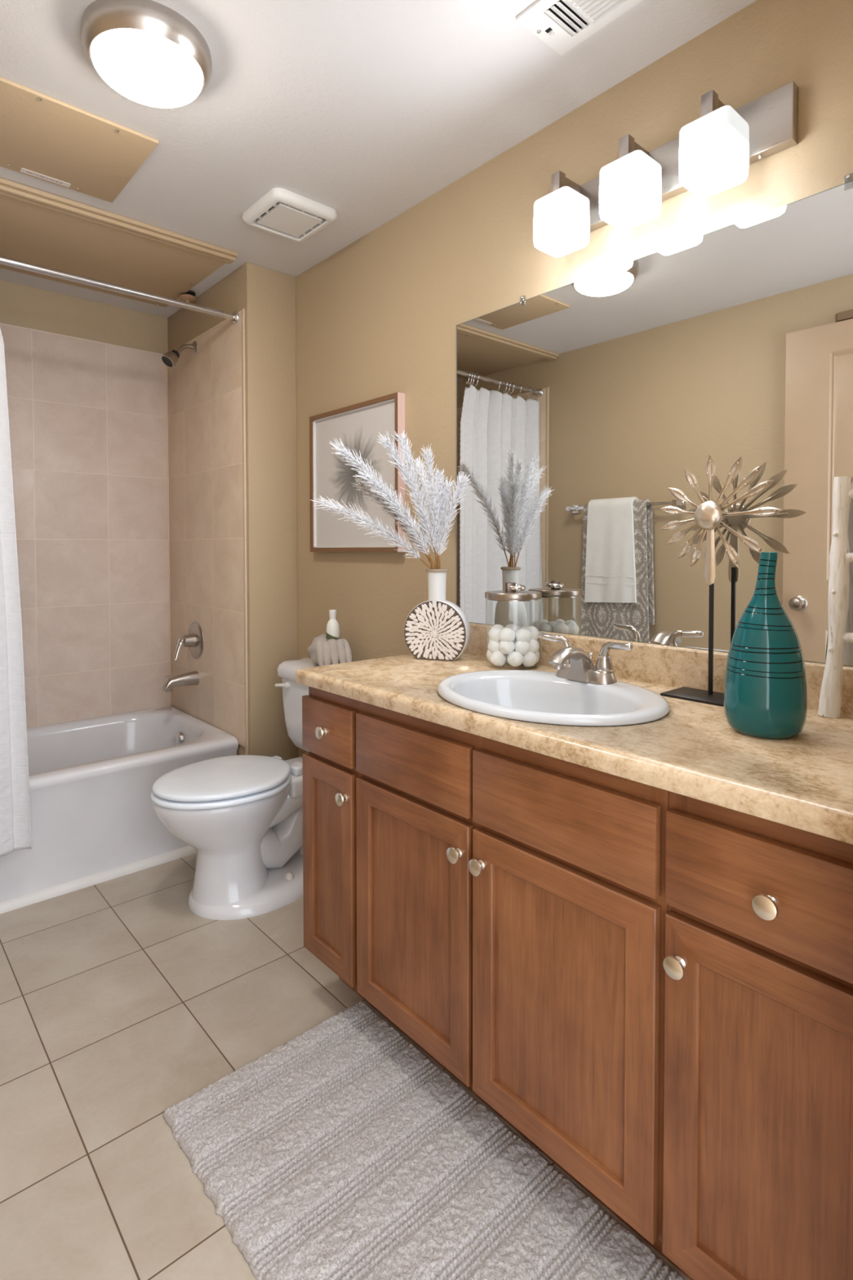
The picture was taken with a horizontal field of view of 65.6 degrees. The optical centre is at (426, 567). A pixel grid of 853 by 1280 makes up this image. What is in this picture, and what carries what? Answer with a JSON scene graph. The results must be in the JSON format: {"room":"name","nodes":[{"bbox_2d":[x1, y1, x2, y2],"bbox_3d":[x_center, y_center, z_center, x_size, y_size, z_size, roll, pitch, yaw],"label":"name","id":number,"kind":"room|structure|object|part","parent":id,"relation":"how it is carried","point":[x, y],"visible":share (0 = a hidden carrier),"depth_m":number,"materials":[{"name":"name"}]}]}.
{"room":"bathroom","nodes":[
{"label":"bathroom","id":0,"kind":"room"},
{"bbox_2d":[0,280,168,354],"bbox_3d":[-1.862,-0.048,3.024,1.799,2.440,0.100,-1,2,-41],"label":"wall","id":1,"kind":"structure","parent":0,"point":[20,305],"depth_m":3.13,"materials":[{"name":"beige paint"}]},
{"bbox_2d":[0,322,169,728],"bbox_3d":[-1.913,-0.156,2.904,1.569,1.838,0.008,-1,2,-41],"label":"tiled wall","id":2,"kind":"structure","parent":1,"relation":"attached to","point":[87,418],"depth_m":3.16,"materials":[{"name":"beige tile"}]},
{"bbox_2d":[165,365,171,706],"bbox_3d":[-1.329,-0.186,3.412,0.006,1.808,0.006,-1,2,-41],"label":"trim","id":3,"kind":"structure","parent":2,"relation":"attached to","point":[166,366],"depth_m":3.41,"materials":[{"name":"beige tile"}]},
{"bbox_2d":[167,262,298,759],"bbox_3d":[-0.948,-0.053,3.174,0.230,2.440,0.886,-1,2,-41],"label":"wall","id":4,"kind":"structure","parent":0,"point":[267,296],"depth_m":2.83,"materials":[{"name":"beige paint"}]},
{"bbox_2d":[167,310,244,746],"bbox_3d":[-1.046,-0.163,3.102,0.008,1.838,0.845,-1,2,-41],"label":"tiled wall","id":5,"kind":"structure","parent":4,"relation":"attached to","point":[205,387],"depth_m":3.04,"materials":[{"name":"beige tile"}]},
{"bbox_2d":[160,341,197,368],"bbox_3d":[-1.146,-0.991,3.067,0.068,0.147,0.163,1,2,44],"label":"sprayer","id":6,"kind":"object","parent":5,"relation":"attached to","point":[170,358],"visible":1,"depth_m":3.04,"materials":[{"name":"silver metal"}]},
{"bbox_3d":[-1.129,-1.015,3.092,0.024,0.064,0.099,1,2,44],"label":"arm","id":7,"kind":"part","parent":6,"relation":"part of","materials":[{"name":"silver metal"}]},
{"bbox_2d":[163,671,199,692],"bbox_3d":[-1.160,0.537,3.128,0.155,0.079,0.062,-1,2,-41],"label":"tub spout","id":8,"kind":"object","parent":5,"relation":"attached to","point":[191,678],"visible":1,"depth_m":3.11,"materials":[{"name":"silver metal"}]},
{"bbox_2d":[173,621,204,660],"bbox_3d":[-1.149,0.351,3.139,0.116,0.180,0.180,-1,2,-41],"label":"shower valve","id":9,"kind":"object","parent":5,"relation":"attached to","point":[194,641],"visible":1,"depth_m":3.13,"materials":[{"name":"silver metal"}]},
{"bbox_3d":[-1.164,0.383,3.115,0.032,0.102,0.069,1,2,28],"label":"lever handle","id":10,"kind":"part","parent":9,"relation":"part of","materials":[{"name":"silver metal"}]},
{"bbox_2d":[241,308,248,755],"bbox_3d":[-0.761,0.051,2.785,0.010,2.254,0.017,-1,2,-41],"label":"trim","id":11,"kind":"structure","parent":4,"relation":"attached to","point":[243,366],"depth_m":2.77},
{"bbox_2d":[0,853,690,1279],"bbox_3d":[-0.520,1.236,1.542,1.999,0.050,4.149,-1,2,-41],"label":"floor","id":12,"kind":"structure","parent":0,"point":[121,1002],"depth_m":1.67,"materials":[{"name":"beige tile"}]},
{"bbox_2d":[0,706,238,902],"bbox_3d":[-1.649,0.961,2.631,1.559,0.444,0.792,-1,2,-41],"label":"bathtub","id":13,"kind":"object","parent":12,"relation":"on","point":[91,780],"visible":0.83,"depth_m":2.57,"materials":[{"name":"white ceramic"}]},
{"bbox_2d":[0,845,196,914],"bbox_3d":[-1.399,1.175,2.353,1.557,0.030,0.023,-1,2,-41],"label":"trim","id":14,"kind":"structure","parent":13,"relation":"attached to","point":[21,901],"depth_m":2.48,"materials":[{"name":"white"}]},
{"bbox_3d":[-1.180,0.819,3.145,0.030,0.072,0.072,-1,2,-41],"label":"overflow plate","id":15,"kind":"part","parent":13,"relation":"part of","materials":[{"name":"silver metal"}]},
{"bbox_2d":[151,657,319,919],"bbox_3d":[-0.631,0.787,2.447,0.738,0.799,0.418,-1,2,-41],"label":"toilet","id":16,"kind":"object","parent":12,"relation":"on","point":[242,815],"visible":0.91,"depth_m":2.30,"materials":[{"name":"white ceramic"}]},
{"bbox_3d":[-0.723,0.746,2.365,0.483,0.026,0.412,-1,2,-41],"label":"lid","id":17,"kind":"part","parent":16,"relation":"part of","materials":[{"name":"white plastic"}]},
{"bbox_3d":[-0.725,0.773,2.364,0.489,0.021,0.418,-1,2,-41],"label":"seat","id":18,"kind":"part","parent":16,"relation":"part of","materials":[{"name":"white plastic"}]},
{"bbox_3d":[-0.580,0.470,2.654,0.087,0.029,0.026,1,2,33],"label":"flush lever","id":19,"kind":"part","parent":16,"relation":"part of","materials":[{"name":"white plastic"}]},
{"bbox_3d":[-0.422,0.587,2.627,0.166,0.286,0.374,-1,2,-41],"label":"tank","id":20,"kind":"part","parent":16,"relation":"part of","materials":[{"name":"white ceramic"}]},
{"bbox_3d":[-0.425,0.415,2.620,0.187,0.064,0.402,-1,2,-41],"label":"tank lid","id":21,"kind":"part","parent":16,"relation":"part of","materials":[{"name":"white ceramic"}]},
{"bbox_2d":[307,634,351,666],"bbox_3d":[-0.366,0.325,2.535,0.141,0.120,0.228,-1,2,-29],"label":"rolled washcloth","id":22,"kind":"object","parent":16,"relation":"on","point":[322,651],"visible":0.82,"depth_m":2.48,"materials":[{"name":"beige fabric"}]},
{"bbox_2d":[325,609,339,639],"bbox_3d":[-0.357,0.217,2.529,0.052,0.110,0.052,-1,2,-41],"label":"lotion bottle","id":23,"kind":"object","parent":22,"relation":"on","point":[332,632],"visible":1,"depth_m":2.51,"materials":[{"name":"white plastic"}]},
{"bbox_2d":[302,686,391,1022],"bbox_3d":[-0.069,0.758,1.932,0.577,0.884,0.248,-1,2,-41],"label":"vanity cabinet","id":24,"kind":"object","parent":12,"relation":"on","point":[330,774],"visible":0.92,"depth_m":1.75,"materials":[{"name":"brown wood"}]},
{"bbox_3d":[-0.276,0.434,1.742,0.027,0.034,0.034,-1,2,-41],"label":"knob","id":25,"kind":"part","parent":24,"relation":"part of","materials":[{"name":"silver metal"}]},
{"bbox_3d":[-0.262,0.432,1.761,0.019,0.148,0.236,-1,2,-41],"label":"drawer","id":26,"kind":"part","parent":24,"relation":"part of","materials":[{"name":"brown wood"}]},
{"bbox_3d":[-0.261,0.794,1.770,0.019,0.545,0.236,-1,2,-41],"label":"door","id":27,"kind":"part","parent":24,"relation":"part of","materials":[{"name":"brown wood"}]},
{"bbox_3d":[-0.214,0.585,1.676,0.027,0.034,0.034,-1,2,-41],"label":"knob","id":28,"kind":"part","parent":24,"relation":"part of","materials":[{"name":"silver metal"}]},
{"bbox_2d":[163,1000,683,1279],"bbox_3d":[-0.072,1.206,1.298,0.553,0.021,0.939,-1,2,-41],"label":"bath rug","id":29,"kind":"object","parent":12,"relation":"on","point":[341,1151],"visible":1,"depth_m":1.31,"materials":[{"name":"grey fabric"}]},
{"bbox_2d":[355,701,693,1279],"bbox_3d":[0.288,0.769,1.528,0.577,0.884,0.830,-1,2,-41],"label":"vanity cabinet","id":30,"kind":"object","parent":12,"relation":"on","point":[512,908],"visible":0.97,"depth_m":1.25,"materials":[{"name":"brown wood"}]},
{"bbox_3d":[-0.039,0.439,1.509,0.019,0.148,0.395,-1,2,-41],"label":"false drawer","id":31,"kind":"part","parent":30,"relation":"part of","materials":[{"name":"brown wood"}]},
{"bbox_3d":[-0.038,0.801,1.519,0.019,0.545,0.395,-1,2,-41],"label":"door","id":32,"kind":"part","parent":30,"relation":"part of","materials":[{"name":"brown wood"}]},
{"bbox_3d":[0.059,0.592,1.368,0.027,0.034,0.034,-1,2,-41],"label":"knob","id":33,"kind":"part","parent":30,"relation":"part of","materials":[{"name":"silver metal"}]},
{"bbox_3d":[0.102,0.596,1.320,0.027,0.034,0.034,-1,2,-41],"label":"knob","id":34,"kind":"part","parent":30,"relation":"part of","materials":[{"name":"silver metal"}]},
{"bbox_3d":[0.234,0.809,1.211,0.019,0.545,0.405,-1,2,-41],"label":"door","id":35,"kind":"part","parent":30,"relation":"part of","materials":[{"name":"brown wood"}]},
{"bbox_3d":[0.234,0.447,1.201,0.019,0.148,0.405,-1,2,-41],"label":"false drawer","id":36,"kind":"part","parent":30,"relation":"part of","materials":[{"name":"brown wood"}]},
{"bbox_2d":[295,622,852,844],"bbox_3d":[0.316,0.261,1.491,0.577,0.134,1.399,-1,2,-41],"label":"countertop","id":37,"kind":"structure","parent":30,"relation":"on","point":[803,781],"depth_m":1.20,"materials":[{"name":"beige stone"}]},
{"bbox_2d":[404,568,471,661],"bbox_3d":[0.032,0.140,1.987,0.197,0.271,0.067,0,2,19],"label":"round vase","id":38,"kind":"object","parent":37,"relation":"on","point":[437,628],"visible":1,"depth_m":1.96,"materials":[{"name":"white ceramic"}]},
{"bbox_2d":[310,495,431,568],"bbox_3d":[-0.157,-0.076,1.972,0.378,0.281,0.074,0,2,1],"label":"sprig","id":39,"kind":"object","parent":38,"relation":"in","point":[364,520],"visible":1,"depth_m":1.97,"materials":[{"name":"white plant"}]},
{"bbox_3d":[-0.135,-0.064,1.974,0.335,0.256,0.011,0,2,1],"label":"stem","id":40,"kind":"part","parent":39,"relation":"part of","materials":[{"name":"white plant"}]},
{"bbox_2d":[329,437,432,568],"bbox_3d":[-0.121,-0.151,1.930,0.327,0.432,0.072,-1,2,-22],"label":"sprig","id":41,"kind":"object","parent":38,"relation":"in","point":[355,462],"visible":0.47,"depth_m":1.90,"materials":[{"name":"white plant"}]},
{"bbox_2d":[350,475,435,565],"bbox_3d":[-0.095,-0.105,1.976,0.266,0.338,0.075,0,2,-3],"label":"sprig","id":42,"kind":"object","parent":38,"relation":"in","point":[361,485],"visible":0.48,"depth_m":1.97,"materials":[{"name":"white plant"}]},
{"bbox_2d":[352,466,435,568],"bbox_3d":[-0.080,-0.109,1.899,0.277,0.351,0.062,-1,2,-30],"label":"sprig","id":43,"kind":"object","parent":38,"relation":"in","point":[411,525],"visible":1,"depth_m":1.90,"materials":[{"name":"white plant"}]},
{"bbox_3d":[-0.063,-0.095,1.914,0.233,0.321,0.009,-1,2,-32],"label":"stem","id":44,"kind":"part","parent":43,"relation":"part of","materials":[{"name":"white plant"}]},
{"bbox_2d":[377,432,437,564],"bbox_3d":[-0.050,-0.163,1.936,0.200,0.456,0.064,-1,2,-30],"label":"sprig","id":45,"kind":"object","parent":38,"relation":"in","point":[407,475],"visible":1,"depth_m":1.93,"materials":[{"name":"white plant"}]},
{"bbox_3d":[-0.037,-0.147,1.941,0.173,0.423,0.006,-1,2,-28],"label":"stem","id":46,"kind":"part","parent":45,"relation":"part of","materials":[{"name":"white plant"}]},
{"bbox_2d":[391,431,432,568],"bbox_3d":[-0.040,-0.173,1.977,0.134,0.473,0.060,0,2,-1],"label":"sprig","id":47,"kind":"object","parent":38,"relation":"in","point":[402,443],"visible":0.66,"depth_m":1.97,"materials":[{"name":"white plant"}]},
{"bbox_3d":[-0.022,-0.156,1.978,0.099,0.441,0.004,0,2,-2],"label":"stem","id":48,"kind":"part","parent":47,"relation":"part of","materials":[{"name":"beige plant"}]},
{"bbox_2d":[413,457,440,568],"bbox_3d":[0.002,-0.148,2.073,0.063,0.420,0.201,-1,2,-33],"label":"sprig","id":49,"kind":"object","parent":38,"relation":"in","point":[421,472],"visible":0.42,"depth_m":2.08,"materials":[{"name":"white plant"}]},
{"bbox_2d":[419,444,445,568],"bbox_3d":[0.016,-0.149,1.961,0.080,0.427,0.052,-1,2,-41],"label":"sprig","id":50,"kind":"object","parent":38,"relation":"in","point":[431,484],"visible":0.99,"depth_m":1.96,"materials":[{"name":"white plant"}]},
{"bbox_2d":[428,466,446,568],"bbox_3d":[0.030,-0.119,1.991,0.058,0.365,0.066,0,2,-4],"label":"sprig","id":51,"kind":"object","parent":38,"relation":"in","point":[439,476],"visible":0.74,"depth_m":1.99,"materials":[{"name":"white plant"}]},
{"bbox_2d":[432,475,454,568],"bbox_3d":[0.055,-0.107,1.993,0.086,0.340,0.054,-1,2,-41],"label":"sprig","id":52,"kind":"object","parent":38,"relation":"in","point":[446,492],"visible":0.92,"depth_m":1.98,"materials":[{"name":"white plant"}]},
{"bbox_2d":[435,471,471,568],"bbox_3d":[0.079,-0.111,1.971,0.107,0.349,0.062,0,2,14],"label":"sprig","id":53,"kind":"object","parent":38,"relation":"in","point":[455,496],"visible":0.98,"depth_m":1.97,"materials":[{"name":"white plant"}]},
{"bbox_2d":[484,582,542,670],"bbox_3d":[0.243,0.160,1.857,0.157,0.235,0.157,-1,2,-41],"label":"glass jar","id":54,"kind":"object","parent":37,"relation":"on","point":[513,592],"visible":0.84,"depth_m":1.81,"materials":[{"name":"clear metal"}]},
{"bbox_2d":[486,649,492,662],"bbox_3d":[0.190,0.246,1.862,0.044,0.045,0.044,1,2,44],"label":"ball","id":55,"kind":"object","parent":54,"relation":"in","point":[489,653],"visible":0.33,"depth_m":1.85,"materials":[{"name":"fabric"}]},
{"bbox_2d":[488,640,500,653],"bbox_3d":[0.193,0.219,1.842,0.044,0.042,0.044,0,2,7],"label":"ball","id":56,"kind":"object","parent":54,"relation":"in","point":[493,646],"visible":0.62,"depth_m":1.82,"materials":[{"name":"fabric"}]},
{"bbox_2d":[488,626,502,640],"bbox_3d":[0.195,0.186,1.840,0.044,0.044,0.044,0,2,15],"label":"ball","id":57,"kind":"object","parent":54,"relation":"in","point":[494,633],"visible":0.8,"depth_m":1.82,"materials":[{"name":"fabric"}]},
{"bbox_2d":[492,624,504,628],"bbox_3d":[0.204,0.184,1.891,0.043,0.044,0.044,-1,2,-23],"label":"ball","id":58,"kind":"object","parent":54,"relation":"in","point":[495,625],"visible":0.23,"depth_m":1.88,"materials":[{"name":"fabric"}]},
{"bbox_2d":[490,650,506,666],"bbox_3d":[0.199,0.251,1.829,0.045,0.044,0.045,0,2,10],"label":"ball","id":59,"kind":"object","parent":54,"relation":"in","point":[497,658],"visible":0.94,"depth_m":1.81,"materials":[{"name":"fabric"}]},
{"bbox_2d":[499,641,515,653],"bbox_3d":[0.220,0.215,1.811,0.044,0.044,0.044,1,2,22],"label":"ball","id":60,"kind":"object","parent":54,"relation":"in","point":[505,647],"visible":0.91,"depth_m":1.79,"materials":[{"name":"fabric"}]},
{"bbox_2d":[499,627,515,641],"bbox_3d":[0.221,0.186,1.812,0.043,0.045,0.044,1,2,33],"label":"ball","id":61,"kind":"object","parent":54,"relation":"in","point":[506,634],"visible":0.98,"depth_m":1.80,"materials":[{"name":"fabric"}]},
{"bbox_2d":[504,623,515,627],"bbox_3d":[0.244,0.185,1.907,0.044,0.045,0.046,-1,2,-35],"label":"ball","id":62,"kind":"object","parent":54,"relation":"in","point":[509,624],"visible":0.16,"depth_m":1.90,"materials":[{"name":"fabric"}]},
{"bbox_2d":[506,626,516,639],"bbox_3d":[0.231,0.188,1.849,0.041,0.044,0.045,-2,2,-43],"label":"ball","id":63,"kind":"object","parent":54,"relation":"in","point":[511,628],"visible":0.2,"depth_m":1.84,"materials":[{"name":"fabric"}]},
{"bbox_3d":[0.242,0.079,1.854,0.157,0.021,0.157,-1,2,-41],"label":"lid","id":64,"kind":"part","parent":54,"relation":"part of","materials":[{"name":"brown metal"}]},
{"bbox_2d":[506,650,523,666],"bbox_3d":[0.242,0.249,1.806,0.044,0.042,0.044,1,2,20],"label":"ball","id":65,"kind":"object","parent":54,"relation":"in","point":[514,659],"visible":0.99,"depth_m":1.79,"materials":[{"name":"fabric"}]},
{"bbox_2d":[511,625,522,631],"bbox_3d":[0.252,0.185,1.867,0.044,0.043,0.044,-1,2,-40],"label":"ball","id":66,"kind":"object","parent":54,"relation":"in","point":[516,628],"visible":0.3,"depth_m":1.85,"materials":[{"name":"fabric"}]},
{"bbox_2d":[514,640,530,654],"bbox_3d":[0.261,0.216,1.809,0.043,0.045,0.044,-1,2,-32],"label":"ball","id":67,"kind":"object","parent":54,"relation":"in","point":[522,647],"visible":0.94,"depth_m":1.79,"materials":[{"name":"fabric"}]},
{"bbox_2d":[515,627,532,642],"bbox_3d":[0.267,0.188,1.812,0.044,0.046,0.044,0,2,2],"label":"ball","id":68,"kind":"object","parent":54,"relation":"in","point":[522,634],"visible":0.94,"depth_m":1.79,"materials":[{"name":"fabric"}]},
{"bbox_2d":[522,651,537,666],"bbox_3d":[0.281,0.252,1.822,0.044,0.043,0.044,0,2,-16],"label":"ball","id":69,"kind":"object","parent":54,"relation":"in","point":[530,659],"visible":0.78,"depth_m":1.81,"materials":[{"name":"fabric"}]},
{"bbox_2d":[525,626,539,639],"bbox_3d":[0.292,0.185,1.845,0.044,0.045,0.043,-1,2,-40],"label":"ball","id":70,"kind":"object","parent":54,"relation":"in","point":[534,631],"visible":0.62,"depth_m":1.83,"materials":[{"name":"fabric"}]},
{"bbox_2d":[528,639,539,653],"bbox_3d":[0.291,0.217,1.837,0.044,0.043,0.044,1,2,38],"label":"ball","id":71,"kind":"object","parent":54,"relation":"in","point":[535,646],"visible":0.52,"depth_m":1.82,"materials":[{"name":"fabric"}]},
{"bbox_2d":[534,650,539,663],"bbox_3d":[0.295,0.249,1.857,0.042,0.044,0.044,1,2,29],"label":"ball","id":72,"kind":"object","parent":54,"relation":"in","point":[537,654],"visible":0.23,"depth_m":1.84,"materials":[{"name":"fabric"}]},
{"bbox_2d":[437,670,670,725],"bbox_3d":[0.267,0.353,1.478,0.434,0.164,0.540,-1,2,-41],"label":"sink","id":73,"kind":"object","parent":37,"relation":"in","point":[528,695],"visible":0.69,"depth_m":1.54,"materials":[{"name":"white ceramic"}]},
{"bbox_2d":[538,632,633,684],"bbox_3d":[0.377,0.220,1.595,0.187,0.103,0.200,0,2,1],"label":"sink faucet","id":74,"kind":"object","parent":37,"relation":"on","point":[571,663],"visible":1,"depth_m":1.55,"materials":[{"name":"silver metal"}]},
{"bbox_3d":[0.309,0.176,1.673,0.059,0.021,0.017,1,2,44],"label":"lever","id":75,"kind":"part","parent":74,"relation":"part of","materials":[{"name":"silver metal"}]},
{"bbox_3d":[0.348,0.208,1.643,0.043,0.075,0.050,-1,2,-41],"label":"handle","id":76,"kind":"part","parent":74,"relation":"part of","materials":[{"name":"silver metal"}]},
{"bbox_3d":[0.344,0.228,1.567,0.140,0.083,0.064,-1,2,-41],"label":"spout","id":77,"kind":"part","parent":74,"relation":"part of","materials":[{"name":"silver metal"}]},
{"bbox_3d":[0.385,0.257,1.603,0.062,0.028,0.164,-1,2,-41],"label":"plate","id":78,"kind":"part","parent":74,"relation":"part of","materials":[{"name":"silver metal"}]},
{"bbox_3d":[0.422,0.211,1.561,0.043,0.075,0.050,-1,2,-41],"label":"handle","id":79,"kind":"part","parent":74,"relation":"part of","materials":[{"name":"silver metal"}]},
{"bbox_3d":[0.447,0.180,1.517,0.017,0.021,0.059,-1,2,-37],"label":"lever","id":80,"kind":"part","parent":74,"relation":"part of","materials":[{"name":"silver metal"}]},
{"bbox_2d":[660,455,782,706],"bbox_3d":[0.629,0.022,1.446,0.106,0.536,0.268,-1,2,-41],"label":"sculpture","id":81,"kind":"object","parent":37,"relation":"on","point":[708,515],"visible":0.99,"depth_m":1.46,"materials":[{"name":"silver metal"}]},
{"bbox_3d":[0.628,-0.028,1.467,0.005,0.133,0.025,-1,2,-41],"label":"stem plate","id":82,"kind":"part","parent":81,"relation":"part of","materials":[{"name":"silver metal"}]},
{"bbox_2d":[723,551,807,738],"bbox_3d":[0.606,0.135,1.185,0.134,0.324,0.134,-1,2,-39],"label":"bottle vase","id":83,"kind":"object","parent":37,"relation":"on","point":[766,686],"visible":1,"depth_m":1.14,"materials":[{"name":"ceramic"}]},
{"bbox_2d":[817,476,852,718],"bbox_3d":[0.874,0.061,1.222,0.058,0.473,0.261,-1,2,-41],"label":"ladder","id":84,"kind":"object","parent":37,"relation":"on","point":[840,556],"visible":1,"depth_m":1.29,"materials":[{"name":"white wood"}]},
{"bbox_2d":[662,791,852,1279],"bbox_3d":[0.670,0.780,1.097,0.577,0.884,0.319,-1,2,-41],"label":"vanity cabinet","id":85,"kind":"object","parent":12,"relation":"on","point":[757,963],"visible":0.98,"depth_m":0.94,"materials":[{"name":"brown wood"}]},
{"bbox_3d":[0.379,0.605,1.006,0.027,0.034,0.034,-1,2,-41],"label":"knob","id":86,"kind":"part","parent":85,"relation":"part of","materials":[{"name":"silver metal"}]},
{"bbox_3d":[0.481,0.455,0.922,0.019,0.148,0.309,-1,2,-41],"label":"drawer","id":87,"kind":"part","parent":85,"relation":"part of","materials":[{"name":"brown wood"}]},
{"bbox_3d":[0.465,0.462,0.905,0.027,0.034,0.034,-1,2,-41],"label":"knob","id":88,"kind":"part","parent":85,"relation":"part of","materials":[{"name":"silver metal"}]},
{"bbox_2d":[0,0,756,318],"bbox_3d":[-0.727,-1.259,1.707,1.999,0.050,3.529,-1,2,-41],"label":"ceiling","id":89,"kind":"structure","parent":0,"point":[365,111],"depth_m":1.74,"materials":[{"name":"white paint"}]},
{"bbox_2d":[0,76,158,202],"bbox_3d":[-1.070,-1.233,1.957,0.393,0.014,0.440,-1,2,-41],"label":"access hatch","id":90,"kind":"object","parent":89,"relation":"attached to","point":[43,137],"visible":1,"depth_m":1.93,"materials":[{"name":"beige paint"}]},
{"bbox_2d":[0,177,237,307],"bbox_3d":[-1.570,-1.239,2.438,1.500,0.028,0.770,-1,2,-41],"label":"ceiling soffit","id":91,"kind":"object","parent":89,"relation":"attached to","point":[38,227],"visible":1,"depth_m":2.57,"materials":[{"name":"beige paint"}]},
{"bbox_3d":[-1.339,-1.232,2.176,1.500,0.028,0.071,-1,2,-41],"label":"moulding","id":92,"kind":"part","parent":91,"relation":"part of","materials":[{"name":"beige paint"}]},
{"bbox_2d":[80,0,212,108],"bbox_3d":[-0.655,-1.181,1.561,0.285,0.098,0.285,-1,2,-41],"label":"ceiling light","id":93,"kind":"object","parent":89,"relation":"attached to","point":[148,52],"visible":1,"depth_m":1.49,"materials":[{"name":"white glass"}]},
{"bbox_2d":[178,290,195,302],"bbox_3d":[-1.106,-1.245,3.062,0.074,0.047,0.074,-1,2,-41],"label":"sprinkler","id":94,"kind":"object","parent":89,"relation":"attached to","point":[188,296],"visible":0.87,"depth_m":3.04,"materials":[{"name":"black metal"}]},
{"bbox_2d":[242,187,337,242],"bbox_3d":[-0.485,-1.236,2.344,0.254,0.031,0.266,-1,2,-41],"label":"exhaust fan","id":95,"kind":"object","parent":89,"relation":"attached to","point":[281,212],"visible":1,"depth_m":2.31,"materials":[{"name":"white plastic"}]},
{"bbox_3d":[-0.485,-1.228,2.344,0.168,0.011,0.168,-1,2,-41],"label":"plate","id":96,"kind":"part","parent":95,"relation":"part of","materials":[{"name":"white plastic"}]},
{"bbox_2d":[516,0,642,55],"bbox_3d":[0.394,-1.218,1.384,0.164,0.015,0.398,-1,2,-41],"label":"ceiling vent","id":97,"kind":"object","parent":89,"relation":"in","point":[562,25],"visible":1,"depth_m":1.48,"materials":[{"name":"white plastic"}]},
{"bbox_3d":[0.282,-1.219,1.512,0.021,0.010,0.014,-1,2,-41],"label":"damper lever","id":98,"kind":"part","parent":97,"relation":"part of","materials":[{"name":"black plastic"}]},
{"bbox_2d":[295,0,852,756],"bbox_3d":[-0.029,-0.032,2.384,0.100,2.440,3.489,-1,2,-41],"label":"wall","id":99,"kind":"structure","parent":0,"point":[378,317],"depth_m":2.05,"materials":[{"name":"beige paint"}]},
{"bbox_2d":[309,391,405,551],"bbox_3d":[-0.282,-0.340,2.560,0.034,0.561,0.584,-1,2,-41],"label":"framed art","id":100,"kind":"object","parent":99,"relation":"attached to","point":[358,426],"visible":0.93,"depth_m":2.56,"materials":[{"name":"white paper"}]},
{"bbox_2d":[456,180,852,666],"bbox_3d":[0.543,-0.290,1.651,0.006,0.958,1.344,-1,2,-41],"label":"wall mirror","id":101,"kind":"object","parent":99,"relation":"attached to","point":[580,404],"visible":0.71,"depth_m":1.61,"materials":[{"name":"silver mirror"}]},
{"bbox_2d":[464,622,852,716],"bbox_3d":[0.553,0.237,1.642,0.022,0.095,1.313,-1,2,-41],"label":"backsplash","id":102,"kind":"structure","parent":99,"relation":"attached to","point":[673,666],"depth_m":1.60,"materials":[{"name":"beige stone"}]},
{"bbox_2d":[533,81,798,257],"bbox_3d":[0.503,-0.912,1.562,0.160,0.190,0.636,-1,2,-41],"label":"vanity light","id":103,"kind":"object","parent":99,"relation":"attached to","point":[712,154],"visible":1,"depth_m":1.49,"materials":[{"name":"white glass"}]},
{"bbox_3d":[0.346,-0.882,1.698,0.105,0.124,0.110,-1,2,-41],"label":"lamp shade","id":104,"kind":"part","parent":103,"relation":"part of","materials":[{"name":"white glass"}]},
{"bbox_3d":[0.477,-0.879,1.551,0.105,0.124,0.110,-1,2,-41],"label":"lamp shade","id":105,"kind":"part","parent":103,"relation":"part of","materials":[{"name":"white glass"}]},
{"bbox_3d":[0.608,-0.875,1.402,0.105,0.124,0.110,-1,2,-41],"label":"lamp shade","id":106,"kind":"part","parent":103,"relation":"part of","materials":[{"name":"white glass"}]},
{"bbox_3d":[-2.216,-0.134,2.069,0.008,1.838,0.841,-1,2,-41],"label":"tiled wall","id":107,"kind":"structure","parent":0,"visible":0},
{"bbox_2d":[0,255,239,324],"bbox_3d":[-1.385,-1.039,2.280,1.557,0.052,0.052,-1,2,-41],"label":"shower rod","id":108,"kind":"object","parent":107,"relation":"attached to","point":[234,317],"visible":1,"depth_m":2.46,"materials":[{"name":"silver metal"}]},
{"bbox_3d":[-1.816,-1.011,1.900,0.008,0.074,0.039,-1,2,-41],"label":"curtain hook","id":109,"kind":"object","parent":108,"relation":"hanging from","visible":0},
{"bbox_2d":[0,328,31,856],"bbox_3d":[-1.663,-0.004,2.029,0.749,1.950,0.120,-1,2,-40],"label":"shower curtain","id":110,"kind":"object","parent":109,"relation":"hanging from","point":[15,805],"visible":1,"depth_m":2.25,"materials":[{"name":"white fabric"}]}
]}

